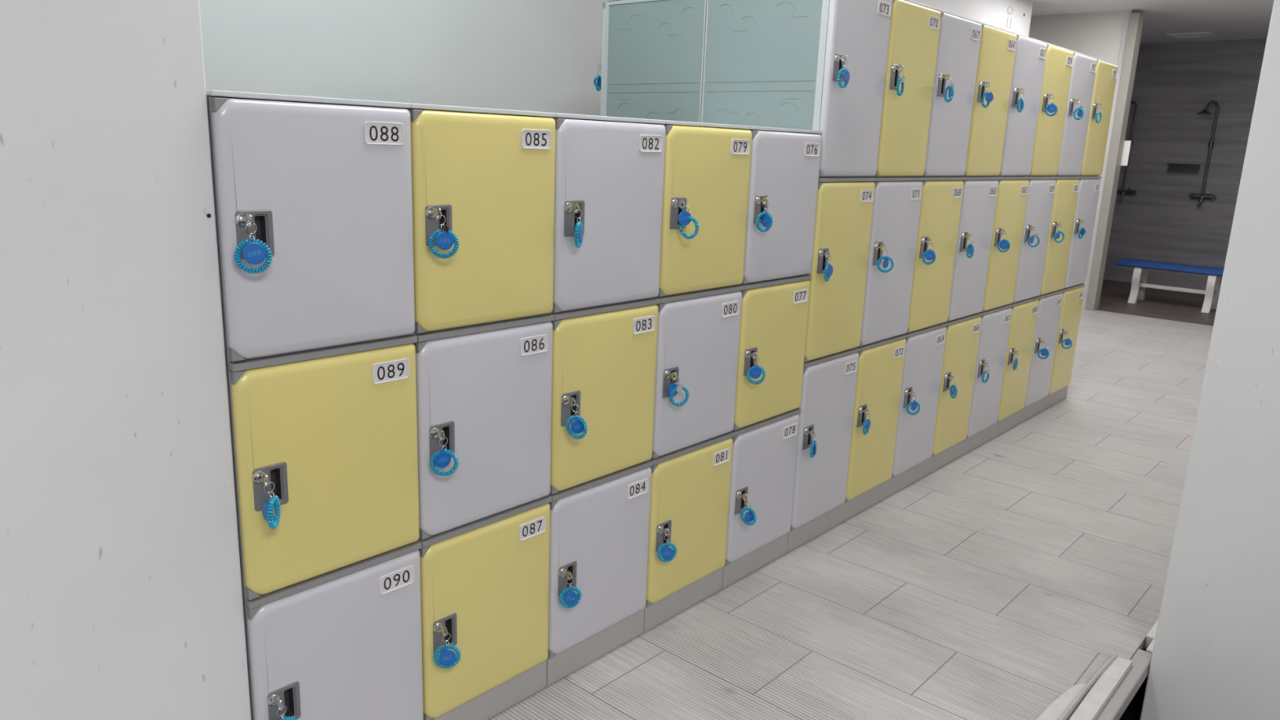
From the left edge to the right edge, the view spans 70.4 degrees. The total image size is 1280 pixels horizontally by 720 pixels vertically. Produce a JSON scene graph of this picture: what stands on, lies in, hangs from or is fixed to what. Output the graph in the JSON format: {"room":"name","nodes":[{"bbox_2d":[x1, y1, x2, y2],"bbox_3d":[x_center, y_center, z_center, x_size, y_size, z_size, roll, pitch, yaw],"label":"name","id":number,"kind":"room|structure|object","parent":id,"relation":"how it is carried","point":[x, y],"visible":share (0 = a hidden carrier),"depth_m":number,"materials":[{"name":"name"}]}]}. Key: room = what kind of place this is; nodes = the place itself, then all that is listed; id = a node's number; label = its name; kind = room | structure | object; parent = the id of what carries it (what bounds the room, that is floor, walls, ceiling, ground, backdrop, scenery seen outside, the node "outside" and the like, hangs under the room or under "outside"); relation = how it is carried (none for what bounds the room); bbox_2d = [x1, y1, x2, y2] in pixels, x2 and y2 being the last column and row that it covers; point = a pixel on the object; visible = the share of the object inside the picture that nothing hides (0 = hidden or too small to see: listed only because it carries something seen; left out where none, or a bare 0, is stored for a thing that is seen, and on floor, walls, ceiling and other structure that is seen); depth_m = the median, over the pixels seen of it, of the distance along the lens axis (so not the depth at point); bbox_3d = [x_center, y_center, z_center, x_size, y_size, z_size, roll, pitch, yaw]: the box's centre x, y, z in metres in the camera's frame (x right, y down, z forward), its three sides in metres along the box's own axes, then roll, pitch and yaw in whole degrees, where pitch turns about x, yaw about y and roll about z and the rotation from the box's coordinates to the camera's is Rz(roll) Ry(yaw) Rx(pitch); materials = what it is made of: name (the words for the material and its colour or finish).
{"room":"changing room","nodes":[
{"label":"changing room","id":0,"kind":"room"},
{"bbox_2d":[0,0,251,719],"bbox_3d":[-1.930,-0.329,1.252,1.489,2.700,1.997,14,18,40],"label":"wall","id":1,"kind":"structure","parent":0,"point":[121,593],"depth_m":1.45,"materials":[{"name":"white paint"}]},
{"bbox_2d":[199,0,1033,115],"bbox_3d":[0.041,-1.052,4.587,0.120,2.700,9.710,14,18,40],"label":"wall","id":2,"kind":"structure","parent":0,"point":[535,55],"depth_m":3.46,"materials":[{"name":"white paint"}]},
{"bbox_2d":[487,279,1219,719],"bbox_3d":[1.840,0.195,5.589,3.524,0.060,13.200,14,18,40],"label":"floor","id":3,"kind":"structure","parent":0,"point":[997,583],"depth_m":3.01,"materials":[{"name":"grey tile"}]},
{"bbox_2d":[242,541,423,719],"bbox_3d":[-0.785,0.600,2.031,0.507,0.451,0.381,14,18,40],"label":"locker","id":4,"kind":"object","parent":3,"relation":"on","point":[345,642],"visible":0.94,"depth_m":1.85,"materials":[{"name":"grey plastic"}]},
{"bbox_2d":[274,698,297,719],"bbox_3d":[-0.690,0.696,1.750,0.031,0.102,0.061,14,18,40],"label":"wristband","id":5,"kind":"object","parent":4,"relation":"attached to","point":[277,702],"visible":1,"depth_m":1.74,"materials":[{"name":"blue plastic"}]},
{"bbox_2d":[226,335,419,602],"bbox_3d":[-0.769,0.161,1.926,0.507,0.461,0.381,14,18,40],"label":"locker","id":6,"kind":"object","parent":4,"relation":"on","point":[334,429],"visible":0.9,"depth_m":1.74,"materials":[{"name":"yellow plastic"}]},
{"bbox_2d":[259,473,280,528],"bbox_3d":[-0.662,0.255,1.635,0.033,0.102,0.056,-6,15,-29],"label":"wristband","id":7,"kind":"object","parent":6,"relation":"attached to","point":[267,508],"visible":1,"depth_m":1.63,"materials":[{"name":"blue plastic"}]},
{"bbox_2d":[205,89,414,365],"bbox_3d":[-0.752,-0.285,1.820,0.507,0.464,0.381,14,18,40],"label":"locker","id":8,"kind":"object","parent":6,"relation":"on","point":[325,183],"visible":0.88,"depth_m":1.64,"materials":[{"name":"grey plastic"}]},
{"bbox_2d":[233,213,272,274],"bbox_3d":[-0.655,-0.196,1.535,0.061,0.102,0.028,-2,14,-17],"label":"wristband","id":9,"kind":"object","parent":8,"relation":"attached to","point":[255,251],"visible":1,"depth_m":1.53,"materials":[{"name":"blue plastic"}]},
{"bbox_2d":[417,495,551,719],"bbox_3d":[-0.531,0.543,2.310,0.507,0.451,0.381,14,18,40],"label":"locker","id":10,"kind":"object","parent":3,"relation":"on","point":[486,580],"visible":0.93,"depth_m":2.13,"materials":[{"name":"yellow"}]},
{"bbox_2d":[433,626,461,668],"bbox_3d":[-0.429,0.642,2.021,0.057,0.102,0.028,4,14,7],"label":"wristband","id":11,"kind":"object","parent":10,"relation":"attached to","point":[447,658],"visible":1,"depth_m":2.02,"materials":[{"name":"blue plastic"}]},
{"bbox_2d":[413,314,554,541],"bbox_3d":[-0.514,0.103,2.205,0.507,0.461,0.381,14,18,40],"label":"locker","id":12,"kind":"object","parent":10,"relation":"on","point":[487,387],"visible":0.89,"depth_m":2.03,"materials":[{"name":"grey plastic"}]},
{"bbox_2d":[430,430,458,476],"bbox_3d":[-0.413,0.199,1.911,0.058,0.102,0.036,4,14,7],"label":"wristband","id":13,"kind":"object","parent":12,"relation":"attached to","point":[441,459],"visible":1,"depth_m":1.91,"materials":[{"name":"blue plastic"}]},
{"bbox_2d":[397,102,555,335],"bbox_3d":[-0.498,-0.342,2.099,0.507,0.464,0.381,14,18,40],"label":"locker","id":14,"kind":"object","parent":12,"relation":"on","point":[490,172],"visible":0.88,"depth_m":1.92,"materials":[{"name":"yellow plastic"}]},
{"bbox_2d":[428,207,459,258],"bbox_3d":[-0.392,-0.252,1.809,0.059,0.102,0.028,2,13,1],"label":"wristband","id":15,"kind":"object","parent":14,"relation":"attached to","point":[445,238],"visible":1,"depth_m":1.81,"materials":[{"name":"blue plastic"}]},
{"bbox_2d":[433,659,546,719],"bbox_3d":[-0.545,0.801,2.377,0.474,0.081,0.378,14,18,40],"label":"plinth","id":16,"kind":"object","parent":3,"relation":"on","point":[485,706],"visible":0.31,"depth_m":2.25,"materials":[{"name":"plastic"}]},
{"bbox_2d":[546,608,644,685],"bbox_3d":[-0.291,0.744,2.655,0.474,0.081,0.378,14,18,40],"label":"plinth","id":17,"kind":"object","parent":3,"relation":"on","point":[565,663],"visible":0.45,"depth_m":2.49,"materials":[{"name":"plastic"}]},
{"bbox_2d":[547,460,653,658],"bbox_3d":[-0.276,0.485,2.589,0.507,0.451,0.381,14,18,40],"label":"locker","id":18,"kind":"object","parent":3,"relation":"on","point":[599,530],"visible":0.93,"depth_m":2.41,"materials":[{"name":"grey"}]},
{"bbox_2d":[559,571,582,608],"bbox_3d":[-0.176,0.583,2.304,0.058,0.102,0.028,1,13,-3],"label":"wristband","id":19,"kind":"object","parent":18,"relation":"attached to","point":[571,599],"visible":1,"depth_m":2.30,"materials":[{"name":"blue plastic"}]},
{"bbox_2d":[549,297,660,494],"bbox_3d":[-0.260,0.046,2.484,0.507,0.461,0.381,14,18,40],"label":"locker","id":20,"kind":"object","parent":18,"relation":"on","point":[604,357],"visible":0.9,"depth_m":2.31,"materials":[{"name":"yellow"}]},
{"bbox_2d":[565,397,587,439],"bbox_3d":[-0.156,0.143,2.183,0.065,0.102,0.032,8,15,23],"label":"wristband","id":21,"kind":"object","parent":20,"relation":"attached to","point":[579,425],"visible":1,"depth_m":2.18,"materials":[{"name":"blue plastic"}]},
{"bbox_2d":[543,112,665,314],"bbox_3d":[-0.243,-0.399,2.378,0.507,0.464,0.381,14,18,40],"label":"locker","id":22,"kind":"object","parent":20,"relation":"on","point":[613,167],"visible":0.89,"depth_m":2.20,"materials":[{"name":"grey"}]},
{"bbox_2d":[569,203,583,248],"bbox_3d":[-0.141,-0.309,2.088,0.034,0.102,0.055,-3,14,-19],"label":"wristband","id":23,"kind":"object","parent":22,"relation":"attached to","point":[579,231],"visible":1,"depth_m":2.08,"materials":[{"name":"blue plastic"}]},
{"bbox_2d":[643,567,723,632],"bbox_3d":[-0.036,0.686,2.934,0.474,0.081,0.378,14,18,40],"label":"plinth","id":24,"kind":"object","parent":3,"relation":"on","point":[660,611],"visible":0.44,"depth_m":2.77,"materials":[{"name":"plastic"}]},
{"bbox_2d":[645,431,734,607],"bbox_3d":[-0.021,0.428,2.868,0.507,0.451,0.381,14,18,40],"label":"locker","id":25,"kind":"object","parent":3,"relation":"on","point":[690,486],"visible":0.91,"depth_m":2.69,"materials":[{"name":"yellow"}]},
{"bbox_2d":[657,528,677,562],"bbox_3d":[0.078,0.527,2.578,0.057,0.102,0.030,4,14,6],"label":"wristband","id":26,"kind":"object","parent":25,"relation":"attached to","point":[668,553],"visible":1,"depth_m":2.58,"materials":[{"name":"blue plastic"}]},
{"bbox_2d":[651,284,743,458],"bbox_3d":[-0.005,-0.011,2.763,0.507,0.461,0.381,14,18,40],"label":"locker","id":27,"kind":"object","parent":25,"relation":"on","point":[698,332],"visible":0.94,"depth_m":2.59,"materials":[{"name":"grey"}]},
{"bbox_2d":[667,372,689,406],"bbox_3d":[0.108,0.080,2.487,0.067,0.102,0.030,-3,14,-20],"label":"wristband","id":28,"kind":"object","parent":27,"relation":"attached to","point":[673,388],"visible":1,"depth_m":2.48,"materials":[{"name":"blue plastic"}]},
{"bbox_2d":[655,120,751,297],"bbox_3d":[0.011,-0.456,2.657,0.507,0.464,0.381,14,18,40],"label":"locker","id":29,"kind":"object","parent":27,"relation":"on","point":[707,166],"visible":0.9,"depth_m":2.48,"materials":[{"name":"yellow"}]},
{"bbox_2d":[675,199,698,239],"bbox_3d":[0.123,-0.366,2.368,0.065,0.102,0.034,3,13,5],"label":"wristband","id":30,"kind":"object","parent":29,"relation":"attached to","point":[685,217],"visible":1,"depth_m":2.36,"materials":[{"name":"blue plastic"}]},
{"bbox_2d":[721,533,788,588],"bbox_3d":[0.218,0.629,3.213,0.474,0.081,0.378,14,18,40],"label":"plinth","id":31,"kind":"object","parent":3,"relation":"on","point":[740,568],"visible":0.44,"depth_m":3.05,"materials":[{"name":"plastic"}]},
{"bbox_2d":[724,408,800,565],"bbox_3d":[0.233,0.371,3.147,0.507,0.451,0.381,14,18,40],"label":"locker","id":32,"kind":"object","parent":3,"relation":"on","point":[764,452],"visible":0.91,"depth_m":2.97,"materials":[{"name":"grey"}]},
{"bbox_2d":[739,493,756,525],"bbox_3d":[0.337,0.472,2.849,0.066,0.102,0.031,9,15,26],"label":"wristband","id":33,"kind":"object","parent":32,"relation":"attached to","point":[749,516],"visible":1,"depth_m":2.85,"materials":[{"name":"blue plastic"}]},
{"bbox_2d":[733,275,811,431],"bbox_3d":[0.249,-0.068,3.042,0.507,0.461,0.381,14,18,40],"label":"locker","id":34,"kind":"object","parent":32,"relation":"on","point":[775,313],"visible":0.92,"depth_m":2.87,"materials":[{"name":"yellow"}]},
{"bbox_2d":[746,351,765,384],"bbox_3d":[0.354,0.026,2.754,0.059,0.102,0.025,3,13,5],"label":"wristband","id":35,"kind":"object","parent":34,"relation":"attached to","point":[755,372],"visible":1,"depth_m":2.75,"materials":[{"name":"blue plastic"}]},
{"bbox_2d":[739,125,822,284],"bbox_3d":[0.266,-0.514,2.936,0.507,0.464,0.381,14,18,40],"label":"locker","id":36,"kind":"object","parent":34,"relation":"on","point":[784,162],"visible":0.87,"depth_m":2.76,"materials":[{"name":"grey"}]},
{"bbox_2d":[755,196,773,231],"bbox_3d":[0.364,-0.424,2.648,0.052,0.102,0.040,3,13,6],"label":"wristband","id":37,"kind":"object","parent":36,"relation":"attached to","point":[766,220],"visible":1,"depth_m":2.64,"materials":[{"name":"blue plastic"}]},
{"bbox_2d":[790,347,860,531],"bbox_3d":[0.490,0.238,3.408,0.507,0.609,0.381,14,18,40],"label":"locker","id":38,"kind":"object","parent":3,"relation":"on","point":[828,387],"visible":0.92,"depth_m":3.23,"materials":[{"name":"grey"}]},
{"bbox_2d":[807,430,817,457],"bbox_3d":[0.597,0.287,3.117,0.054,0.102,0.038,-7,16,-33],"label":"wristband","id":39,"kind":"object","parent":38,"relation":"attached to","point":[813,446],"visible":1,"depth_m":3.10,"materials":[{"name":"blue plastic"}]},
{"bbox_2d":[804,177,876,362],"bbox_3d":[0.513,-0.354,3.267,0.507,0.616,0.381,14,18,40],"label":"locker","id":40,"kind":"object","parent":38,"relation":"on","point":[844,206],"visible":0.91,"depth_m":3.09,"materials":[{"name":"yellow"}]},
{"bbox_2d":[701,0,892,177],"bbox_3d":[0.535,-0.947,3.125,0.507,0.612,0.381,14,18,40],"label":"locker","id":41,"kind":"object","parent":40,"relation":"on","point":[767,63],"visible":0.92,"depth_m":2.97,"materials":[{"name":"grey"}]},
{"bbox_2d":[836,53,849,88],"bbox_3d":[0.630,-0.900,2.830,0.032,0.102,0.061,14,18,40],"label":"wristband","id":42,"kind":"object","parent":41,"relation":"attached to","point":[846,75],"visible":1,"depth_m":2.82,"materials":[{"name":"blue plastic"}]},
{"bbox_2d":[822,250,833,281],"bbox_3d":[0.613,-0.308,2.976,0.034,0.102,0.059,14,18,40],"label":"wristband","id":43,"kind":"object","parent":40,"relation":"attached to","point":[828,269],"visible":1,"depth_m":2.96,"materials":[{"name":"blue plastic"}]},
{"bbox_2d":[844,333,907,502],"bbox_3d":[0.745,0.180,3.687,0.507,0.609,0.381,14,18,40],"label":"locker","id":44,"kind":"object","parent":3,"relation":"on","point":[881,363],"visible":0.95,"depth_m":3.51,"materials":[{"name":"yellow"}]},
{"bbox_2d":[862,408,871,435],"bbox_3d":[0.843,0.229,3.396,0.031,0.102,0.060,14,18,40],"label":"wristband","id":45,"kind":"object","parent":44,"relation":"attached to","point":[867,423],"visible":1,"depth_m":3.38,"materials":[{"name":"blue plastic"}]},
{"bbox_2d":[858,177,924,346],"bbox_3d":[0.767,-0.411,3.546,0.507,0.616,0.381,14,18,40],"label":"locker","id":46,"kind":"object","parent":44,"relation":"on","point":[896,207],"visible":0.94,"depth_m":3.37,"materials":[{"name":"grey"}]},
{"bbox_2d":[876,244,893,272],"bbox_3d":[0.877,-0.362,3.240,0.062,0.102,0.032,4,14,9],"label":"wristband","id":47,"kind":"object","parent":46,"relation":"attached to","point":[886,261],"visible":1,"depth_m":3.24,"materials":[{"name":"blue plastic"}]},
{"bbox_2d":[871,0,941,177],"bbox_3d":[0.789,-1.004,3.404,0.507,0.612,0.381,14,18,40],"label":"locker","id":48,"kind":"object","parent":46,"relation":"on","point":[914,28],"visible":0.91,"depth_m":3.23,"materials":[{"name":"yellow"}]},
{"bbox_2d":[894,64,905,96],"bbox_3d":[0.894,-0.958,3.112,0.055,0.102,0.034,-5,15,-27],"label":"wristband","id":49,"kind":"object","parent":48,"relation":"attached to","point":[901,79],"visible":1,"depth_m":3.10,"materials":[{"name":"blue plastic"}]},
{"bbox_2d":[786,396,1046,552],"bbox_3d":[1.237,0.401,4.330,0.474,0.081,2.670,14,18,40],"label":"plinth","id":50,"kind":"object","parent":3,"relation":"on","point":[828,520],"visible":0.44,"depth_m":3.84,"materials":[{"name":"plastic"}]},
{"bbox_2d":[891,322,947,478],"bbox_3d":[1.000,0.123,3.966,0.507,0.609,0.381,14,18,40],"label":"locker","id":51,"kind":"object","parent":3,"relation":"on","point":[925,347],"visible":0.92,"depth_m":3.79,"materials":[{"name":"grey"}]},
{"bbox_2d":[906,391,920,415],"bbox_3d":[1.107,0.175,3.663,0.059,0.102,0.032,4,14,6],"label":"wristband","id":52,"kind":"object","parent":51,"relation":"attached to","point":[913,404],"visible":1,"depth_m":3.67,"materials":[{"name":"blue plastic"}]},
{"bbox_2d":[905,177,964,333],"bbox_3d":[1.022,-0.468,3.825,0.507,0.616,0.381,14,18,40],"label":"locker","id":53,"kind":"object","parent":51,"relation":"on","point":[941,197],"visible":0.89,"depth_m":3.65,"materials":[{"name":"yellow"}]},
{"bbox_2d":[921,238,936,264],"bbox_3d":[1.125,-0.420,3.523,0.057,0.102,0.029,3,13,5],"label":"wristband","id":54,"kind":"object","parent":53,"relation":"attached to","point":[930,255],"visible":1,"depth_m":3.52,"materials":[{"name":"blue plastic"}]},
{"bbox_2d":[920,8,982,177],"bbox_3d":[1.044,-1.061,3.683,0.507,0.612,0.381,14,18,40],"label":"locker","id":55,"kind":"object","parent":53,"relation":"on","point":[959,37],"visible":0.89,"depth_m":3.51,"materials":[{"name":"grey"}]},
{"bbox_2d":[942,73,954,102],"bbox_3d":[1.154,-1.012,3.379,0.034,0.102,0.060,-5,15,-28],"label":"wristband","id":56,"kind":"object","parent":55,"relation":"attached to","point":[951,91],"visible":1,"depth_m":3.37,"materials":[{"name":"blue plastic"}]},
{"bbox_2d":[931,312,982,457],"bbox_3d":[1.254,0.066,4.245,0.507,0.609,0.381,14,18,40],"label":"locker","id":57,"kind":"object","parent":3,"relation":"on","point":[962,334],"visible":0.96,"depth_m":4.07,"materials":[{"name":"yellow"}]},
{"bbox_2d":[947,375,957,398],"bbox_3d":[1.365,0.117,3.946,0.036,0.102,0.056,-7,16,-33],"label":"wristband","id":58,"kind":"object","parent":57,"relation":"attached to","point":[953,387],"visible":1,"depth_m":3.94,"materials":[{"name":"blue plastic"}]},
{"bbox_2d":[946,177,999,321],"bbox_3d":[1.276,-0.525,4.104,0.507,0.616,0.381,14,18,40],"label":"locker","id":59,"kind":"object","parent":57,"relation":"on","point":[980,194],"visible":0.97,"depth_m":3.93,"materials":[{"name":"grey"}]},
{"bbox_2d":[964,233,974,257],"bbox_3d":[1.386,-0.477,3.801,0.036,0.102,0.057,-5,15,-28],"label":"wristband","id":60,"kind":"object","parent":59,"relation":"attached to","point":[970,248],"visible":1,"depth_m":3.80,"materials":[{"name":"blue plastic"}]},
{"bbox_2d":[960,21,1017,177],"bbox_3d":[1.298,-1.118,3.962,0.507,0.612,0.381,14,18,40],"label":"locker","id":61,"kind":"object","parent":59,"relation":"on","point":[997,46],"visible":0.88,"depth_m":3.79,"materials":[{"name":"yellow"}]},
{"bbox_2d":[981,81,993,107],"bbox_3d":[1.399,-1.071,3.666,0.057,0.102,0.032,-2,14,-18],"label":"wristband","id":62,"kind":"object","parent":61,"relation":"attached to","point":[988,96],"visible":1,"depth_m":3.66,"materials":[{"name":"blue plastic"}]},
{"bbox_2d":[966,303,1013,438],"bbox_3d":[1.509,0.009,4.524,0.507,0.609,0.381,14,18,40],"label":"locker","id":63,"kind":"object","parent":3,"relation":"on","point":[995,322],"visible":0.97,"depth_m":4.35,"materials":[{"name":"grey"}]},
{"bbox_2d":[982,176,1030,311],"bbox_3d":[1.531,-0.583,4.383,0.507,0.616,0.381,14,18,40],"label":"locker","id":64,"kind":"object","parent":63,"relation":"on","point":[1012,192],"visible":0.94,"depth_m":4.21,"materials":[{"name":"yellow"}]},
{"bbox_2d":[996,229,1010,252],"bbox_3d":[1.638,-0.534,4.080,0.058,0.102,0.025,5,14,11],"label":"wristband","id":65,"kind":"object","parent":64,"relation":"attached to","point":[1004,243],"visible":1,"depth_m":4.08,"materials":[{"name":"blue plastic"}]},
{"bbox_2d":[995,32,1047,177],"bbox_3d":[1.553,-1.176,4.241,0.507,0.612,0.381,14,18,40],"label":"locker","id":66,"kind":"object","parent":64,"relation":"on","point":[1030,55],"visible":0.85,"depth_m":4.07,"materials":[{"name":"grey"}]},
{"bbox_2d":[1016,88,1024,112],"bbox_3d":[1.652,-1.130,3.951,0.030,0.102,0.061,14,18,40],"label":"wristband","id":67,"kind":"object","parent":66,"relation":"attached to","point":[1020,100],"visible":1,"depth_m":3.94,"materials":[{"name":"blue plastic"}]},
{"bbox_2d":[996,296,1039,422],"bbox_3d":[1.764,-0.048,4.803,0.507,0.609,0.381,14,18,40],"label":"locker","id":68,"kind":"object","parent":3,"relation":"on","point":[1024,313],"visible":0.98,"depth_m":4.63,"materials":[{"name":"yellow"}]},
{"bbox_2d":[1013,176,1057,302],"bbox_3d":[1.786,-0.640,4.662,0.507,0.616,0.381,14,18,40],"label":"locker","id":69,"kind":"object","parent":68,"relation":"on","point":[1041,193],"visible":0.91,"depth_m":4.49,"materials":[{"name":"grey"}]},
{"bbox_2d":[1027,226,1039,247],"bbox_3d":[1.894,-0.592,4.364,0.061,0.102,0.027,2,13,-1],"label":"wristband","id":70,"kind":"object","parent":69,"relation":"attached to","point":[1031,238],"visible":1,"depth_m":4.36,"materials":[{"name":"blue plastic"}]},
{"bbox_2d":[1026,41,1073,176],"bbox_3d":[1.808,-1.233,4.520,0.507,0.612,0.381,14,18,40],"label":"locker","id":71,"kind":"object","parent":69,"relation":"on","point":[1059,60],"visible":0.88,"depth_m":4.35,"materials":[{"name":"yellow"}]},
{"bbox_2d":[1044,93,1057,116],"bbox_3d":[1.914,-1.183,4.216,0.058,0.102,0.026,6,14,14],"label":"wristband","id":72,"kind":"object","parent":71,"relation":"attached to","point":[1051,108],"visible":1,"depth_m":4.21,"materials":[{"name":"blue plastic"}]},
{"bbox_2d":[1024,289,1063,408],"bbox_3d":[2.018,-0.105,5.082,0.507,0.609,0.381,14,18,40],"label":"locker","id":73,"kind":"object","parent":3,"relation":"on","point":[1050,304],"visible":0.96,"depth_m":4.90,"materials":[{"name":"grey"}]},
{"bbox_2d":[1037,340,1049,359],"bbox_3d":[2.126,-0.053,4.779,0.062,0.102,0.023,6,14,16],"label":"wristband","id":74,"kind":"object","parent":73,"relation":"attached to","point":[1044,352],"visible":1,"depth_m":4.78,"materials":[{"name":"blue plastic"}]},
{"bbox_2d":[1040,176,1080,295],"bbox_3d":[2.040,-0.697,4.941,0.507,0.616,0.381,14,18,40],"label":"locker","id":75,"kind":"object","parent":73,"relation":"on","point":[1066,191],"visible":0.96,"depth_m":4.76,"materials":[{"name":"yellow"}]},
{"bbox_2d":[1053,222,1064,243],"bbox_3d":[2.148,-0.650,4.647,0.061,0.102,0.024,0,14,-8],"label":"wristband","id":76,"kind":"object","parent":75,"relation":"attached to","point":[1056,236],"visible":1,"depth_m":4.64,"materials":[{"name":"blue plastic"}]},
{"bbox_2d":[1053,49,1097,176],"bbox_3d":[2.062,-1.290,4.799,0.507,0.612,0.381,14,18,40],"label":"locker","id":77,"kind":"object","parent":75,"relation":"on","point":[1084,66],"visible":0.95,"depth_m":4.62,"materials":[{"name":"grey"}]},
{"bbox_2d":[1072,98,1084,119],"bbox_3d":[2.171,-1.241,4.496,0.064,0.102,0.035,14,18,40],"label":"wristband","id":78,"kind":"object","parent":77,"relation":"attached to","point":[1080,113],"visible":1,"depth_m":4.49,"materials":[{"name":"blue plastic"}]},
{"bbox_2d":[1044,385,1068,408],"bbox_3d":[2.255,0.172,5.446,0.474,0.081,0.378,14,18,40],"label":"plinth","id":79,"kind":"object","parent":3,"relation":"on","point":[1060,394],"visible":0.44,"depth_m":5.29,"materials":[{"name":"plastic"}]},
{"bbox_2d":[1048,283,1084,395],"bbox_3d":[2.273,-0.163,5.361,0.507,0.609,0.381,14,18,40],"label":"locker","id":80,"kind":"object","parent":3,"relation":"on","point":[1073,296],"visible":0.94,"depth_m":5.18,"materials":[{"name":"yellow"}]},
{"bbox_2d":[1061,330,1072,349],"bbox_3d":[2.380,-0.110,5.055,0.062,0.102,0.029,6,14,17],"label":"wristband","id":81,"kind":"object","parent":80,"relation":"attached to","point":[1068,341],"visible":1,"depth_m":5.06,"materials":[{"name":"blue plastic"}]},
{"bbox_2d":[1063,176,1101,288],"bbox_3d":[2.295,-0.754,5.220,0.507,0.616,0.381,14,18,40],"label":"locker","id":82,"kind":"object","parent":80,"relation":"on","point":[1089,186],"visible":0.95,"depth_m":5.04,"materials":[{"name":"grey"}]},
{"bbox_2d":[1077,57,1117,176],"bbox_3d":[2.317,-1.347,5.078,0.507,0.612,0.381,14,18,40],"label":"locker","id":83,"kind":"object","parent":82,"relation":"on","point":[1106,73],"visible":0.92,"depth_m":4.91,"materials":[{"name":"yellow"}]},
{"bbox_2d":[1035,652,1132,719],"bbox_3d":[1.122,0.891,2.348,0.109,0.038,0.700,14,18,40],"label":"bench","id":84,"kind":"object","parent":3,"relation":"on","point":[1099,690],"visible":1,"depth_m":2.40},
{"bbox_2d":[1115,257,1223,313],"bbox_3d":[5.349,-0.746,9.068,1.060,0.412,0.400,14,18,40],"label":"bench","id":85,"kind":"object","parent":3,"relation":"on","point":[1140,273],"visible":0.99,"depth_m":9.00,"materials":[{"name":"blue"}]},
{"bbox_3d":[0.108,0.145,3.738,0.507,0.609,0.381,14,18,40],"label":"locker","id":86,"kind":"object","parent":3,"relation":"on","visible":0},
{"bbox_3d":[0.130,-0.447,3.596,0.507,0.616,0.381,14,18,40],"label":"locker","id":87,"kind":"object","parent":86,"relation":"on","visible":0},
{"bbox_2d":[600,0,706,122],"bbox_3d":[0.152,-1.040,3.455,0.507,0.612,0.381,14,18,40],"label":"locker","id":88,"kind":"object","parent":87,"relation":"on","point":[653,51],"visible":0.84,"depth_m":3.28,"materials":[{"name":"glass"}]},
{"bbox_2d":[593,63,601,91],"bbox_3d":[-0.162,-1.091,3.506,0.036,0.102,0.056,0,14,-10],"label":"wristband","id":89,"kind":"object","parent":88,"relation":"attached to","point":[597,81],"visible":0.94,"depth_m":3.50,"materials":[{"name":"blue plastic"}]},
{"bbox_2d":[1028,9,1135,308],"bbox_3d":[3.826,-1.941,8.899,1.455,2.700,0.120,14,18,40],"label":"wall","id":90,"kind":"structure","parent":0,"point":[1099,35],"depth_m":8.35,"materials":[{"name":"white paint"}]},
{"bbox_2d":[1084,12,1144,310],"bbox_3d":[4.382,-1.785,8.392,0.074,2.672,0.165,14,18,40],"label":"trim","id":91,"kind":"structure","parent":90,"relation":"attached to","point":[1136,19],"depth_m":8.33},
{"bbox_2d":[1120,140,1131,165],"bbox_3d":[4.482,-1.907,8.373,0.056,0.225,0.016,14,18,40],"label":"wall box","id":92,"kind":"object","parent":90,"relation":"attached to","point":[1126,146],"visible":1,"depth_m":8.36,"materials":[{"name":"white"}]},
{"bbox_2d":[1120,649,1148,719],"bbox_3d":[0.702,1.159,1.896,0.123,0.179,6.000,14,18,40],"label":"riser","id":93,"kind":"structure","parent":0,"point":[1133,711],"depth_m":2.73,"materials":[{"name":"black"}]},
{"bbox_2d":[1031,0,1274,43],"bbox_3d":[2.659,-2.254,3.998,6.100,0.100,13.900,14,18,40],"label":"ceiling","id":94,"kind":"structure","parent":0,"point":[1227,20],"depth_m":8.21,"materials":[{"name":"paint"}]},
{"bbox_2d":[1166,31,1216,39],"bbox_3d":[5.765,-3.392,9.488,0.380,0.012,0.380,14,18,40],"label":"ceiling vent","id":95,"kind":"object","parent":94,"relation":"in","point":[1203,34],"visible":1,"depth_m":9.46,"materials":[{"name":"white"}]},
{"bbox_2d":[1102,38,1266,289],"bbox_3d":[6.321,-2.112,10.133,3.524,2.760,0.100,14,18,40],"label":"wall","id":96,"kind":"structure","parent":0,"point":[1174,82],"depth_m":10.22,"materials":[{"name":"tile"}]},
{"bbox_2d":[1116,101,1137,202],"bbox_3d":[5.609,-2.398,10.471,0.295,1.140,0.270,14,18,40],"label":"shower","id":97,"kind":"object","parent":96,"relation":"attached to","point":[1123,192],"visible":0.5,"depth_m":10.54,"materials":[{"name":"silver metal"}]},
{"bbox_2d":[1165,163,1200,172],"bbox_3d":[6.096,-2.160,10.188,0.322,0.081,0.104,14,18,40],"label":"soap shelf","id":98,"kind":"object","parent":96,"relation":"attached to","point":[1172,166],"visible":1,"depth_m":10.20,"materials":[{"name":"black metal"}]},
{"bbox_2d":[1188,100,1218,207],"bbox_3d":[6.208,-2.252,9.954,0.295,1.140,0.270,14,18,40],"label":"shower","id":99,"kind":"object","parent":96,"relation":"attached to","point":[1202,196],"visible":1,"depth_m":9.99,"materials":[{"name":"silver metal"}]},
{"bbox_2d":[1139,0,1279,719],"bbox_3d":[5.502,-0.767,4.892,2.476,3.000,9.250,14,18,40],"label":"wall","id":100,"kind":"structure","parent":0,"point":[1215,655],"depth_m":2.38,"materials":[{"name":"white paint"}]},
{"bbox_2d":[1095,648,1151,719],"bbox_3d":[0.108,1.181,1.156,0.046,0.046,4.120,14,18,40],"label":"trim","id":101,"kind":"structure","parent":100,"relation":"attached to","point":[1113,709],"depth_m":2.48,"materials":[{"name":"plastic"}]},
{"bbox_2d":[1144,618,1158,653],"bbox_3d":[1.760,0.807,2.964,0.046,0.044,0.825,14,18,40],"label":"baseboard","id":102,"kind":"structure","parent":100,"relation":"attached to","point":[1150,637],"depth_m":2.73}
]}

